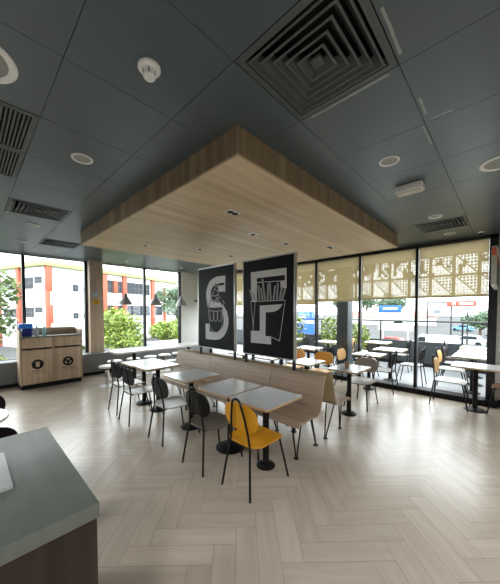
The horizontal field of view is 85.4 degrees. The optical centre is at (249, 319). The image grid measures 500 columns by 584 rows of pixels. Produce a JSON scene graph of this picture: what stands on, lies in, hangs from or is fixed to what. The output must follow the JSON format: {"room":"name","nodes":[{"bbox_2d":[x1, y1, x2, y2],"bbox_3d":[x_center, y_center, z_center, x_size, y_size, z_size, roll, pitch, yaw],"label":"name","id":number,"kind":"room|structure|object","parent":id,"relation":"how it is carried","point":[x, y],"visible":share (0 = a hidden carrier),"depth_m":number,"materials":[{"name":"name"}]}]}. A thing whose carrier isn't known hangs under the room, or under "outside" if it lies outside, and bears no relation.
{"room":"eatery","nodes":[
{"label":"eatery","id":0,"kind":"room"},
{"bbox_2d":[0,250,209,351],"bbox_3d":[-4.630,-0.156,7.100,0.200,3.560,9.100,2,3,44],"label":"wall","id":1,"kind":"structure","parent":0,"point":[188,281],"depth_m":9.54,"materials":[{"name":"grey paint"}]},
{"bbox_2d":[0,251,88,360],"bbox_3d":[-6.066,-0.267,5.543,0.100,2.485,4.870,2,3,44],"label":"window","id":2,"kind":"structure","parent":1,"relation":"in","point":[22,255],"depth_m":6.68,"materials":[{"name":"grey metal"}]},
{"bbox_2d":[0,346,208,388],"bbox_3d":[-4.585,1.161,6.756,0.400,0.550,8.600,2,3,44],"label":"trim","id":3,"kind":"structure","parent":1,"relation":"attached to","point":[91,361],"depth_m":7.04,"materials":[{"name":"grey laminate"}]},
{"bbox_2d":[87,260,103,352],"bbox_3d":[-4.168,-0.358,7.324,0.190,2.450,0.330,2,3,44],"label":"pillar","id":4,"kind":"structure","parent":3,"relation":"on","point":[94,268],"depth_m":7.25,"materials":[{"name":"brown wood"}]},
{"bbox_2d":[103,263,180,350],"bbox_3d":[-3.291,-0.363,8.457,0.100,2.485,2.520,2,3,44],"label":"window","id":5,"kind":"structure","parent":1,"relation":"in","point":[143,269],"depth_m":8.45,"materials":[{"name":"grey metal"}]},
{"bbox_2d":[81,124,397,269],"bbox_3d":[-0.130,-1.380,4.686,3.830,0.232,3.910,2,3,44],"label":"ceiling canopy","id":6,"kind":"object","parent":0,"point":[232,212],"depth_m":3.25,"materials":[{"name":"brown wood"}]},
{"bbox_2d":[0,0,499,273],"bbox_3d":[-0.501,-1.623,3.083,11.450,0.360,9.050,2,3,44],"label":"ceiling","id":7,"kind":"structure","parent":0,"point":[437,110],"depth_m":1.81,"materials":[{"name":"paint"}]},
{"bbox_2d":[0,46,17,83],"bbox_3d":[-1.450,-1.382,1.405,0.380,0.011,0.380,2,3,44],"label":"ceiling speaker","id":8,"kind":"object","parent":7,"relation":"attached to","point":[8,68],"visible":1,"depth_m":1.50,"materials":[{"name":"white plastic"}]},
{"bbox_2d":[0,55,8,76],"bbox_3d":[-1.450,-1.386,1.405,0.299,0.004,0.299,0,2,-1],"label":"grille","id":9,"kind":"object","parent":8,"relation":"attached to","point":[4,59],"depth_m":1.48,"materials":[{"name":"grey"}]},
{"bbox_2d":[0,115,24,178],"bbox_3d":[-2.360,-1.542,2.296,0.629,0.257,0.629,2,3,44],"label":"ceiling vent","id":10,"kind":"object","parent":7,"relation":"in","point":[21,156],"visible":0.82,"depth_m":2.42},
{"bbox_2d":[0,100,39,153],"bbox_3d":[-1.898,-1.527,1.857,0.629,0.257,0.629,2,3,44],"label":"ceiling vent","id":11,"kind":"object","parent":7,"relation":"in","point":[6,109],"visible":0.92,"depth_m":2.00,"materials":[{"name":"metal"}]},
{"bbox_2d":[4,197,71,221],"bbox_3d":[-2.843,-1.585,3.635,0.629,0.258,0.629,2,3,44],"label":"ceiling vent","id":12,"kind":"object","parent":7,"relation":"in","point":[36,210],"visible":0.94,"depth_m":3.64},
{"bbox_2d":[38,238,80,248],"bbox_3d":[-3.788,-1.644,5.413,0.629,0.258,0.629,2,3,44],"label":"ceiling vent","id":13,"kind":"object","parent":7,"relation":"in","point":[58,243],"visible":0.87,"depth_m":5.43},
{"bbox_2d":[71,153,92,164],"bbox_3d":[-1.474,-1.414,2.380,0.170,0.011,0.170,2,3,44],"label":"recessed light","id":14,"kind":"object","parent":7,"relation":"in","point":[81,158],"visible":1,"depth_m":2.38,"materials":[{"name":"white plastic"}]},
{"bbox_2d":[118,260,132,304],"bbox_3d":[-3.288,-0.990,7.148,0.360,1.175,0.360,2,3,44],"label":"pendant lamp","id":15,"kind":"object","parent":7,"relation":"hanging from","point":[125,300],"visible":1,"depth_m":7.08,"materials":[{"name":"white plastic"}]},
{"bbox_2d":[137,57,160,82],"bbox_3d":[-0.554,-1.359,1.491,0.120,0.062,0.120,2,3,44],"label":"smoke detector","id":16,"kind":"object","parent":7,"relation":"attached to","point":[149,68],"visible":1,"depth_m":1.47,"materials":[{"name":"white plastic"}]},
{"bbox_2d":[149,264,161,304],"bbox_3d":[-2.708,-1.010,7.756,0.360,1.175,0.360,2,3,44],"label":"pendant lamp","id":17,"kind":"object","parent":7,"relation":"hanging from","point":[155,301],"visible":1,"depth_m":7.69,"materials":[{"name":"white plastic"}]},
{"bbox_2d":[175,267,186,305],"bbox_3d":[-2.122,-1.031,8.371,0.360,1.175,0.360,2,3,44],"label":"pendant lamp","id":18,"kind":"object","parent":7,"relation":"hanging from","point":[181,302],"visible":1,"depth_m":8.29,"materials":[{"name":"white plastic"}]},
{"bbox_2d":[235,0,397,120],"bbox_3d":[0.364,-1.513,1.462,0.629,0.258,0.629,2,3,44],"label":"ceiling vent","id":19,"kind":"object","parent":7,"relation":"in","point":[307,69],"visible":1,"depth_m":1.49,"materials":[{"name":"metal"}]},
{"bbox_2d":[379,155,399,166],"bbox_3d":[1.241,-1.415,2.418,0.170,0.011,0.170,2,3,44],"label":"recessed light","id":20,"kind":"object","parent":7,"relation":"in","point":[387,161],"visible":1,"depth_m":2.41,"materials":[{"name":"white plastic"}]},
{"bbox_2d":[395,180,424,196],"bbox_3d":[1.704,-1.395,2.890,0.256,0.083,0.140,2,3,44],"label":"emergency light","id":21,"kind":"object","parent":7,"relation":"attached to","point":[418,186],"visible":1,"depth_m":2.85,"materials":[{"name":"white plastic"}]},
{"bbox_2d":[396,188,422,196],"bbox_3d":[1.704,-1.358,2.891,0.230,0.008,0.110,2,3,44],"label":"diffuser","id":22,"kind":"object","parent":21,"relation":"attached to","point":[407,191],"depth_m":2.88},
{"bbox_2d":[415,215,469,232],"bbox_3d":[3.000,-1.605,4.228,0.629,0.258,0.629,2,3,44],"label":"ceiling vent","id":23,"kind":"object","parent":7,"relation":"in","point":[443,224],"visible":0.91,"depth_m":4.24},
{"bbox_2d":[479,156,499,171],"bbox_3d":[2.259,-1.416,2.443,0.300,0.011,0.300,2,3,44],"label":"recessed light","id":24,"kind":"object","parent":7,"relation":"attached to","point":[493,164],"visible":1,"depth_m":2.49,"materials":[{"name":"white plastic"}]},
{"bbox_2d":[483,158,499,168],"bbox_3d":[2.259,-1.420,2.443,0.236,0.004,0.236,0,2,-1],"label":"grille","id":25,"kind":"object","parent":24,"relation":"attached to","point":[493,163],"depth_m":2.47,"materials":[{"name":"grey"}]},
{"bbox_2d":[0,339,499,583],"bbox_3d":[-0.483,1.608,5.349,20.000,0.250,12.200,2,3,44],"label":"floor","id":26,"kind":"structure","parent":0,"point":[407,491],"depth_m":2.54,"materials":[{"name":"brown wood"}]},
{"bbox_2d":[0,395,5,408],"bbox_3d":[-2.597,1.139,2.568,0.421,0.878,0.561,-2,3,-41],"label":"dining chair","id":27,"kind":"object","parent":26,"relation":"on","point":[2,400],"visible":0.25,"depth_m":2.83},
{"bbox_2d":[0,409,8,422],"bbox_3d":[-2.422,1.212,2.210,0.700,0.750,0.700,2,3,44],"label":"round table","id":28,"kind":"object","parent":26,"relation":"on","point":[4,414],"visible":1,"depth_m":2.38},
{"bbox_2d":[0,427,17,437],"bbox_3d":[-2.062,1.155,2.072,0.561,0.878,0.421,2,3,44],"label":"dining chair","id":29,"kind":"object","parent":26,"relation":"on","point":[4,431],"visible":0.04,"depth_m":2.01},
{"bbox_2d":[16,326,82,390],"bbox_3d":[-4.524,0.816,6.161,0.483,1.280,1.140,2,3,44],"label":"station","id":30,"kind":"object","parent":26,"relation":"on","point":[55,358],"visible":1,"depth_m":5.98,"materials":[{"name":"brown wood"}]},
{"bbox_2d":[17,323,32,336],"bbox_3d":[-4.773,0.214,5.757,0.200,0.270,0.230,2,3,44],"label":"box","id":31,"kind":"object","parent":30,"relation":"on","point":[26,329],"visible":0.99,"depth_m":5.71,"materials":[{"name":"blue plastic"}]},
{"bbox_2d":[21,333,80,338],"bbox_3d":[-4.516,0.351,6.138,0.445,0.030,1.080,2,3,44],"label":"countertop","id":32,"kind":"structure","parent":30,"relation":"on","point":[65,334],"depth_m":6.05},
{"bbox_2d":[0,427,99,583],"bbox_3d":[-1.674,1.167,0.547,0.955,0.950,2.228,2,3,44],"label":"counter","id":33,"kind":"object","parent":26,"relation":"on","point":[48,518],"depth_m":0.98,"materials":[{"name":"stone"}]},
{"bbox_2d":[0,452,12,492],"bbox_3d":[-1.233,0.668,1.055,0.370,0.014,0.435,2,3,44],"label":"display tray","id":34,"kind":"object","parent":33,"relation":"on","point":[6,484],"visible":1,"depth_m":1.14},
{"bbox_2d":[98,364,114,387],"bbox_3d":[-3.173,1.235,6.021,0.344,0.452,0.344,2,3,44],"label":"round stool","id":35,"kind":"object","parent":26,"relation":"on","point":[106,367],"visible":0.73,"depth_m":5.98,"materials":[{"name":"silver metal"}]},
{"bbox_2d":[107,359,121,380],"bbox_3d":[-3.309,1.214,6.633,0.344,0.452,0.344,2,3,44],"label":"round stool","id":36,"kind":"object","parent":26,"relation":"on","point":[118,361],"visible":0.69,"depth_m":6.56,"materials":[{"name":"metal"}]},
{"bbox_2d":[108,359,149,414],"bbox_3d":[-2.068,1.071,4.624,0.421,0.878,0.561,2,3,44],"label":"dining chair","id":37,"kind":"object","parent":26,"relation":"on","point":[116,371],"visible":0.87,"depth_m":4.49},
{"bbox_2d":[118,364,162,426],"bbox_3d":[-1.690,1.084,4.209,0.421,0.878,0.561,2,3,44],"label":"dining chair","id":38,"kind":"object","parent":26,"relation":"on","point":[127,375],"visible":0.88,"depth_m":4.09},
{"bbox_2d":[121,358,164,405],"bbox_3d":[-1.908,1.124,4.881,0.500,0.750,0.620,2,3,44],"label":"square table","id":39,"kind":"object","parent":26,"relation":"on","point":[132,364],"visible":0.85,"depth_m":4.85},
{"bbox_2d":[143,355,156,373],"bbox_3d":[-2.681,1.193,7.292,0.344,0.452,0.344,2,3,44],"label":"round stool","id":40,"kind":"object","parent":26,"relation":"on","point":[147,356],"visible":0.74,"depth_m":7.21,"materials":[{"name":"metal"}]},
{"bbox_2d":[108,342,197,380],"bbox_3d":[-2.220,1.055,6.959,0.660,0.750,2.500,2,3,44],"label":"table","id":41,"kind":"object","parent":26,"relation":"on","point":[188,345],"visible":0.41,"depth_m":6.58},
{"bbox_2d":[134,361,180,411],"bbox_3d":[-1.546,1.134,4.565,0.440,0.750,0.620,2,3,44],"label":"square table","id":42,"kind":"object","parent":26,"relation":"on","point":[158,366],"visible":0.62,"depth_m":4.51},
{"bbox_2d":[158,353,170,371],"bbox_3d":[-2.391,1.183,7.596,0.344,0.452,0.344,2,3,44],"label":"round stool","id":43,"kind":"object","parent":26,"relation":"on","point":[164,355],"visible":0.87,"depth_m":7.52,"materials":[{"name":"metal"}]},
{"bbox_2d":[148,373,199,446],"bbox_3d":[-1.018,1.104,3.624,0.421,0.878,0.561,2,3,44],"label":"dining chair","id":44,"kind":"object","parent":26,"relation":"on","point":[159,386],"visible":0.97,"depth_m":3.50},
{"bbox_2d":[154,350,210,409],"bbox_3d":[-1.260,1.060,4.980,1.072,0.870,0.590,2,3,44],"label":"bench","id":45,"kind":"object","parent":26,"relation":"on","point":[188,360],"visible":0.55,"depth_m":5.07,"materials":[{"name":"brown wood"}]},
{"bbox_2d":[163,369,218,430],"bbox_3d":[-0.844,1.156,3.896,0.580,0.750,0.580,2,3,44],"label":"square table","id":46,"kind":"object","parent":26,"relation":"on","point":[191,376],"visible":0.59,"depth_m":3.83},
{"bbox_2d":[185,349,219,356],"bbox_3d":[-0.756,1.043,5.508,1.072,0.870,0.590,2,3,44],"label":"bench","id":47,"kind":"object","parent":26,"relation":"on","point":[188,350],"visible":0.02,"depth_m":5.20,"materials":[{"name":"brown wood"}]},
{"bbox_2d":[182,387,242,476],"bbox_3d":[-0.419,1.124,3.021,0.421,0.878,0.561,2,3,44],"label":"dining chair","id":48,"kind":"object","parent":26,"relation":"on","point":[198,404],"visible":0.93,"depth_m":2.89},
{"bbox_2d":[198,263,236,359],"bbox_3d":[-0.594,0.275,4.824,1.027,2.450,0.080,2,3,44],"label":"panel","id":49,"kind":"object","parent":26,"relation":"on","point":[217,285],"visible":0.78,"depth_m":4.74,"materials":[{"name":"metal"}]},
{"bbox_2d":[208,306,221,331],"bbox_3d":[-0.618,-0.012,4.806,0.390,0.455,0.003,2,3,44],"label":"cup","id":50,"kind":"object","parent":49,"relation":"on","point":[214,312],"depth_m":4.81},
{"bbox_2d":[184,356,271,411],"bbox_3d":[-0.369,1.089,4.132,1.372,0.870,0.590,2,3,44],"label":"bench","id":51,"kind":"object","parent":26,"relation":"on","point":[226,368],"visible":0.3,"depth_m":4.22,"materials":[{"name":"brown wood"}]},
{"bbox_2d":[198,378,261,454],"bbox_3d":[-0.242,1.176,3.296,0.530,0.750,0.580,2,3,44],"label":"square table","id":52,"kind":"object","parent":26,"relation":"on","point":[227,388],"visible":0.76,"depth_m":3.23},
{"bbox_2d":[219,355,279,421],"bbox_3d":[0.135,1.071,4.660,1.372,0.870,0.590,2,3,44],"label":"bench","id":53,"kind":"object","parent":26,"relation":"on","point":[221,356],"visible":0.05,"depth_m":4.31,"materials":[{"name":"brown wood"}]},
{"bbox_2d":[221,398,288,502],"bbox_3d":[0.053,1.136,2.654,0.421,0.878,0.561,2,3,44],"label":"dining chair","id":54,"kind":"object","parent":26,"relation":"on","point":[250,435],"visible":0.99,"depth_m":2.53,"materials":[{"name":"plastic"}]},
{"bbox_2d":[229,386,301,470],"bbox_3d":[0.171,1.189,2.903,0.530,0.750,0.600,2,3,44],"label":"square table","id":55,"kind":"object","parent":26,"relation":"on","point":[266,399],"visible":0.94,"depth_m":2.86,"materials":[{"name":"laminate"}]},
{"bbox_2d":[254,356,279,363],"bbox_3d":[0.447,1.104,5.469,0.480,0.750,0.580,2,3,44],"label":"square table","id":56,"kind":"object","parent":26,"relation":"on","point":[270,359],"visible":0.23,"depth_m":5.29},
{"bbox_2d":[243,252,296,432],"bbox_3d":[0.267,0.302,4.005,1.004,2.450,0.080,2,3,44],"label":"panel","id":57,"kind":"object","parent":26,"relation":"on","point":[270,282],"visible":0.88,"depth_m":3.92,"materials":[{"name":"metal"}]},
{"bbox_2d":[247,367,325,459],"bbox_3d":[0.428,1.114,3.374,0.812,0.870,0.590,2,3,44],"label":"bench","id":58,"kind":"object","parent":26,"relation":"on","point":[294,414],"visible":0.76,"depth_m":3.33,"materials":[{"name":"brown wood"}]},
{"bbox_2d":[284,346,304,368],"bbox_3d":[0.920,1.026,5.963,0.421,0.878,0.561,2,3,44],"label":"dining chair","id":59,"kind":"object","parent":26,"relation":"on","point":[300,352],"visible":0.36,"depth_m":6.05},
{"bbox_2d":[297,311,306,345],"bbox_3d":[1.808,0.485,10.518,0.817,1.652,0.701,2,3,44],"label":"potted shrub","id":60,"kind":"object","parent":26,"relation":"on","point":[299,319],"visible":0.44,"depth_m":10.39,"materials":[{"name":"green plant"}]},
{"bbox_2d":[287,358,325,368],"bbox_3d":[1.019,1.122,4.924,0.480,0.750,0.580,2,3,44],"label":"square table","id":61,"kind":"object","parent":26,"relation":"on","point":[306,362],"visible":0.38,"depth_m":4.87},
{"bbox_2d":[297,345,322,368],"bbox_3d":[1.462,1.060,6.794,0.560,0.750,0.520,2,3,44],"label":"square table","id":62,"kind":"object","parent":26,"relation":"on","point":[308,348],"visible":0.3,"depth_m":6.76,"materials":[{"name":"white laminate"}]},
{"bbox_2d":[280,365,350,438],"bbox_3d":[0.931,1.096,3.902,0.812,0.870,0.590,2,3,44],"label":"bench","id":63,"kind":"object","parent":26,"relation":"on","point":[329,396],"visible":0.52,"depth_m":3.56,"materials":[{"name":"brown wood"}]},
{"bbox_2d":[308,349,332,372],"bbox_3d":[1.398,1.041,5.508,0.421,0.878,0.561,2,3,44],"label":"dining chair","id":64,"kind":"object","parent":26,"relation":"on","point":[327,356],"visible":0.7,"depth_m":5.62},
{"bbox_2d":[311,345,336,380],"bbox_3d":[1.741,1.008,6.498,0.561,0.878,0.421,2,3,44],"label":"dining chair","id":65,"kind":"object","parent":26,"relation":"on","point":[331,350],"visible":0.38,"depth_m":6.38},
{"bbox_2d":[314,340,336,366],"bbox_3d":[2.348,1.015,8.159,0.620,0.750,0.600,2,3,44],"label":"square table","id":66,"kind":"object","parent":26,"relation":"on","point":[328,342],"visible":0.73,"depth_m":8.09,"materials":[{"name":"white laminate"}]},
{"bbox_2d":[319,316,336,357],"bbox_3d":[2.836,0.602,9.536,0.840,1.484,0.655,2,3,44],"label":"potted shrub","id":67,"kind":"object","parent":26,"relation":"on","point":[327,334],"visible":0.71,"depth_m":9.49,"materials":[{"name":"green plant"}]},
{"bbox_2d":[336,301,352,372],"bbox_3d":[2.578,-0.235,7.366,0.310,3.300,0.330,2,3,44],"label":"column","id":68,"kind":"structure","parent":26,"relation":"on","point":[344,309],"depth_m":7.26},
{"bbox_2d":[327,363,370,416],"bbox_3d":[1.599,1.141,4.373,0.480,0.750,0.580,2,3,44],"label":"square table","id":69,"kind":"object","parent":26,"relation":"on","point":[353,369],"visible":1,"depth_m":4.34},
{"bbox_2d":[334,346,363,386],"bbox_3d":[2.213,1.025,5.994,0.561,0.878,0.421,2,3,44],"label":"dining chair","id":70,"kind":"object","parent":26,"relation":"on","point":[341,353],"visible":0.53,"depth_m":6.12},
{"bbox_2d":[343,354,378,411],"bbox_3d":[1.967,1.066,4.772,0.421,0.878,0.561,2,3,44],"label":"dining chair","id":71,"kind":"object","parent":26,"relation":"on","point":[362,361],"visible":0.89,"depth_m":4.84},
{"bbox_2d":[352,322,369,360],"bbox_3d":[3.579,0.706,9.041,0.852,1.308,0.680,2,3,44],"label":"potted shrub","id":72,"kind":"object","parent":26,"relation":"on","point":[364,336],"visible":0.38,"depth_m":8.89,"materials":[{"name":"green plant"}]},
{"bbox_2d":[237,317,486,373],"bbox_3d":[3.620,0.653,9.629,20.000,1.375,0.140,2,3,44],"label":"terrace railing","id":73,"kind":"object","parent":26,"relation":"on","point":[430,346],"visible":0.28,"depth_m":8.41,"materials":[{"name":"grey metal"}]},
{"bbox_2d":[352,351,386,389],"bbox_3d":[2.534,1.094,5.774,0.560,0.750,0.520,2,3,44],"label":"square table","id":74,"kind":"object","parent":26,"relation":"on","point":[361,353],"visible":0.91,"depth_m":5.72,"materials":[{"name":"white laminate"}]},
{"bbox_2d":[364,340,391,366],"bbox_3d":[3.767,1.021,7.982,0.620,0.750,0.600,2,3,44],"label":"square table","id":75,"kind":"object","parent":26,"relation":"on","point":[370,341],"visible":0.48,"depth_m":7.93,"materials":[{"name":"white laminate"}]},
{"bbox_2d":[365,350,398,395],"bbox_3d":[2.746,1.037,5.625,0.561,0.878,0.421,2,3,44],"label":"dining chair","id":76,"kind":"object","parent":26,"relation":"on","point":[393,359],"visible":0.8,"depth_m":5.48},
{"bbox_2d":[373,347,407,381],"bbox_3d":[3.351,1.070,6.487,0.620,0.750,0.600,2,3,44],"label":"square table","id":77,"kind":"object","parent":26,"relation":"on","point":[386,349],"visible":0.84,"depth_m":6.45,"materials":[{"name":"white laminate"}]},
{"bbox_2d":[387,340,411,372],"bbox_3d":[4.183,0.972,7.583,0.561,0.878,0.421,2,3,44],"label":"dining chair","id":78,"kind":"object","parent":26,"relation":"on","point":[408,345],"visible":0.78,"depth_m":7.43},
{"bbox_2d":[395,347,426,386],"bbox_3d":[3.673,1.019,6.178,0.561,0.878,0.421,2,3,44],"label":"dining chair","id":79,"kind":"object","parent":26,"relation":"on","point":[422,352],"visible":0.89,"depth_m":6.08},
{"bbox_2d":[429,354,470,411],"bbox_3d":[3.523,1.066,4.775,0.561,0.878,0.421,2,3,44],"label":"dining chair","id":80,"kind":"object","parent":26,"relation":"on","point":[435,362],"visible":1,"depth_m":4.82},
{"bbox_2d":[433,347,467,393],"bbox_3d":[4.250,1.034,5.726,0.561,0.878,0.421,2,3,44],"label":"dining chair","id":81,"kind":"object","parent":26,"relation":"on","point":[438,352],"visible":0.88,"depth_m":5.76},
{"bbox_2d":[439,344,469,385],"bbox_3d":[4.787,1.014,6.319,0.561,0.878,0.421,2,3,44],"label":"dining chair","id":82,"kind":"object","parent":26,"relation":"on","point":[444,350],"visible":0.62,"depth_m":6.40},
{"bbox_2d":[442,341,469,377],"bbox_3d":[5.350,0.991,7.025,0.561,0.878,0.421,2,3,44],"label":"dining chair","id":83,"kind":"object","parent":26,"relation":"on","point":[445,344],"visible":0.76,"depth_m":7.08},
{"bbox_2d":[452,353,485,394],"bbox_3d":[4.500,1.103,5.490,0.620,0.750,0.600,2,3,44],"label":"square table","id":84,"kind":"object","parent":26,"relation":"on","point":[472,357],"visible":0.62,"depth_m":5.46,"materials":[{"name":"white laminate"}]},
{"bbox_2d":[457,349,486,386],"bbox_3d":[5.051,1.084,6.069,0.620,0.750,0.600,2,3,44],"label":"square table","id":85,"kind":"object","parent":26,"relation":"on","point":[477,352],"visible":0.45,"depth_m":6.02,"materials":[{"name":"white laminate"}]},
{"bbox_2d":[459,345,486,378],"bbox_3d":[5.636,1.061,6.755,0.620,0.750,0.600,2,3,44],"label":"square table","id":86,"kind":"object","parent":26,"relation":"on","point":[462,346],"visible":0.43,"depth_m":6.68,"materials":[{"name":"white laminate"}]},
{"bbox_2d":[451,361,499,412],"bbox_3d":[3.773,1.135,4.539,0.620,0.750,0.560,2,3,44],"label":"square table","id":87,"kind":"object","parent":26,"relation":"on","point":[475,367],"visible":0.96,"depth_m":4.51,"materials":[{"name":"white laminate"}]},
{"bbox_2d":[486,383,499,413],"bbox_3d":[4.143,1.081,4.309,0.561,0.878,0.421,2,3,44],"label":"dining chair","id":88,"kind":"object","parent":26,"relation":"on","point":[494,386],"visible":1,"depth_m":4.35,"materials":[{"name":"brown wood"}]},
{"bbox_2d":[242,221,499,400],"bbox_3d":[2.639,-0.131,6.359,11.350,3.560,0.150,2,3,44],"label":"wall","id":89,"kind":"structure","parent":0,"point":[497,375],"depth_m":4.70,"materials":[{"name":"black paint"}]},
{"bbox_2d":[209,352,496,407],"bbox_3d":[1.381,1.362,7.482,8.050,0.100,0.270,2,3,44],"label":"trim","id":90,"kind":"structure","parent":89,"relation":"attached to","point":[455,396],"depth_m":5.40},
{"bbox_2d":[210,234,498,399],"bbox_3d":[1.398,-0.131,7.479,8.010,2.885,0.120,2,3,44],"label":"window","id":91,"kind":"structure","parent":89,"relation":"in","point":[494,238],"depth_m":5.48,"materials":[{"name":"grey metal"}]},
{"bbox_2d":[237,273,242,305],"bbox_3d":[-0.694,-1.062,9.413,2.110,1.162,0.048,2,3,44],"label":"roller blind","id":92,"kind":"object","parent":91,"relation":"attached to","point":[239,275],"visible":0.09,"depth_m":9.06,"materials":[{"name":"fabric"}]},
{"bbox_2d":[297,263,314,304],"bbox_3d":[1.330,-0.998,7.487,1.080,1.162,0.048,2,3,44],"label":"roller blind","id":93,"kind":"object","parent":91,"relation":"attached to","point":[305,272],"visible":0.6,"depth_m":7.31,"materials":[{"name":"fabric"}]},
{"bbox_2d":[317,256,358,301],"bbox_3d":[2.155,-1.002,6.700,1.080,1.102,0.048,2,3,44],"label":"roller blind","id":94,"kind":"object","parent":91,"relation":"attached to","point":[337,280],"visible":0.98,"depth_m":6.66,"materials":[{"name":"fabric"}]},
{"bbox_2d":[361,249,415,299],"bbox_3d":[2.986,-0.991,5.910,1.093,1.072,0.048,2,3,44],"label":"roller blind","id":95,"kind":"object","parent":91,"relation":"attached to","point":[389,275],"visible":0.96,"depth_m":5.87,"materials":[{"name":"fabric"}]},
{"bbox_2d":[418,238,489,297],"bbox_3d":[3.811,-0.965,5.124,1.065,1.072,0.048,2,3,44],"label":"roller blind","id":96,"kind":"object","parent":91,"relation":"attached to","point":[461,269],"visible":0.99,"depth_m":5.08,"materials":[{"name":"fabric"}]},
{"bbox_2d":[491,246,499,289],"bbox_3d":[3.801,-0.764,4.189,0.066,0.530,1.352,2,3,44],"label":"menu lightbox","id":97,"kind":"object","parent":89,"relation":"attached to","point":[495,258],"visible":1,"depth_m":3.71,"materials":[{"name":"white plastic"}]},
{"bbox_2d":[496,260,499,287],"bbox_3d":[3.822,-0.674,4.170,0.006,0.310,1.300,2,3,44],"label":"picture","id":98,"kind":"object","parent":97,"relation":"attached to","point":[497,262],"depth_m":3.87},
{"label":"outside","id":99,"kind":"structure","parent":0,"visible":0},
{"bbox_2d":[0,314,486,358],"bbox_3d":[-2.764,1.153,113.204,480.000,0.500,480.000,2,3,44],"label":"ground","id":100,"kind":"structure","parent":99,"point":[440,328],"depth_m":61.64,"materials":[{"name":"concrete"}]},
{"bbox_2d":[0,269,21,342],"bbox_3d":[-14.263,0.646,13.037,5.283,7.196,5.329,0,2,-1],"label":"leafy tree","id":101,"kind":"object","parent":100,"relation":"on","point":[3,289],"visible":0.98,"depth_m":14.13,"materials":[{"name":"green plant"}]},
{"bbox_2d":[0,253,176,346],"bbox_3d":[-25.718,-3.451,45.480,14.900,13.200,24.500,1,2,24],"label":"building","id":102,"kind":"structure","parent":100,"relation":"on","point":[54,288],"depth_m":35.06,"materials":[{"name":"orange paint"}]},
{"bbox_2d":[104,307,142,348],"bbox_3d":[-8.432,1.618,17.430,3.802,4.948,3.315,0,2,-1],"label":"bush","id":103,"kind":"object","parent":100,"relation":"on","point":[121,331],"visible":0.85,"depth_m":16.76,"materials":[{"name":"green plant"}]},
{"bbox_2d":[147,317,177,340],"bbox_3d":[-6.169,1.899,20.784,2.925,4.162,2.530,-2,3,-43],"label":"bush","id":104,"kind":"object","parent":100,"relation":"on","point":[166,330],"visible":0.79,"depth_m":20.04,"materials":[{"name":"green plant"}]},
{"bbox_2d":[156,286,177,319],"bbox_3d":[-9.757,-0.447,35.139,4.748,7.900,4.808,2,3,44],"label":"leafy tree","id":105,"kind":"object","parent":100,"relation":"on","point":[168,306],"visible":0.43,"depth_m":33.85,"materials":[{"name":"green plant"}]},
{"bbox_2d":[297,306,314,333],"bbox_3d":[5.826,1.047,30.531,3.300,5.200,0.220,2,3,44],"label":"hoarding","id":106,"kind":"object","parent":100,"relation":"on","point":[307,311],"visible":0.34,"depth_m":29.83,"materials":[{"name":"blue paint"}]},
{"bbox_2d":[353,311,377,324],"bbox_3d":[41.400,-0.865,97.137,15.000,4.600,9.200,1,2,29],"label":"house","id":107,"kind":"structure","parent":100,"relation":"on","point":[365,314],"depth_m":93.67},
{"bbox_2d":[355,300,378,310],"bbox_3d":[62.637,-7.247,146.717,12.248,14.138,12.365,2,3,44],"label":"tree","id":108,"kind":"object","parent":100,"relation":"on","point":[368,304],"visible":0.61,"depth_m":145.04,"materials":[{"name":"green plant"}]},
{"bbox_2d":[384,299,406,308],"bbox_3d":[73.961,-5.813,136.894,10.712,11.920,11.040,2,3,44],"label":"tree","id":109,"kind":"object","parent":100,"relation":"on","point":[389,302],"visible":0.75,"depth_m":134.44,"materials":[{"name":"green plant"}]},
{"bbox_2d":[378,305,413,339],"bbox_3d":[19.658,0.743,36.667,4.200,5.400,0.240,1,2,29],"label":"billboard","id":110,"kind":"object","parent":100,"relation":"on","point":[384,312],"visible":0.92,"depth_m":36.61,"materials":[{"name":"metal"}]},
{"bbox_2d":[390,321,409,326],"bbox_3d":[20.050,0.504,36.336,2.400,0.900,0.020,1,2,29],"label":"picture","id":111,"kind":"object","parent":110,"relation":"attached to","point":[392,323],"depth_m":36.33},
{"bbox_2d":[401,311,438,325],"bbox_3d":[54.986,-0.664,91.106,13.000,4.600,9.200,1,2,29],"label":"house","id":112,"kind":"structure","parent":100,"relation":"on","point":[422,314],"depth_m":86.54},
{"bbox_2d":[413,334,458,343],"bbox_3d":[19.174,2.656,28.795,4.600,2.100,1.760,2,3,44],"label":"van","id":113,"kind":"object","parent":100,"relation":"on","point":[423,337],"visible":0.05,"depth_m":27.65,"materials":[{"name":"white metal"}]},
{"bbox_2d":[426,302,451,335],"bbox_3d":[23.206,0.656,33.283,2.580,5.800,0.220,1,2,29],"label":"sign","id":114,"kind":"object","parent":100,"relation":"on","point":[434,309],"visible":0.75,"depth_m":33.16,"materials":[{"name":"grey metal"}]},
{"bbox_2d":[447,298,476,343],"bbox_3d":[24.734,0.505,31.797,2.750,6.200,0.200,1,2,29],"label":"shop sign","id":115,"kind":"object","parent":100,"relation":"on","point":[467,303],"visible":0.94,"depth_m":31.49,"materials":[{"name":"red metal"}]},
{"bbox_2d":[452,325,474,330],"bbox_3d":[49.678,1.837,63.249,1.760,1.450,4.050,-1,2,-29],"label":"car","id":116,"kind":"object","parent":100,"relation":"on","point":[459,327],"visible":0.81,"depth_m":62.76,"materials":[{"name":"blue metal"}]},
{"bbox_2d":[459,335,486,344],"bbox_3d":[28.844,2.736,36.164,4.050,1.450,1.760,2,3,44],"label":"car","id":117,"kind":"object","parent":100,"relation":"on","point":[472,339],"visible":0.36,"depth_m":35.03,"materials":[{"name":"white metal"}]},
{"bbox_2d":[459,309,487,335],"bbox_3d":[39.002,0.689,45.760,6.045,4.950,4.937,2,3,44],"label":"tree","id":118,"kind":"object","parent":100,"relation":"on","point":[481,316],"visible":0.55,"depth_m":45.21,"materials":[{"name":"green plant"}]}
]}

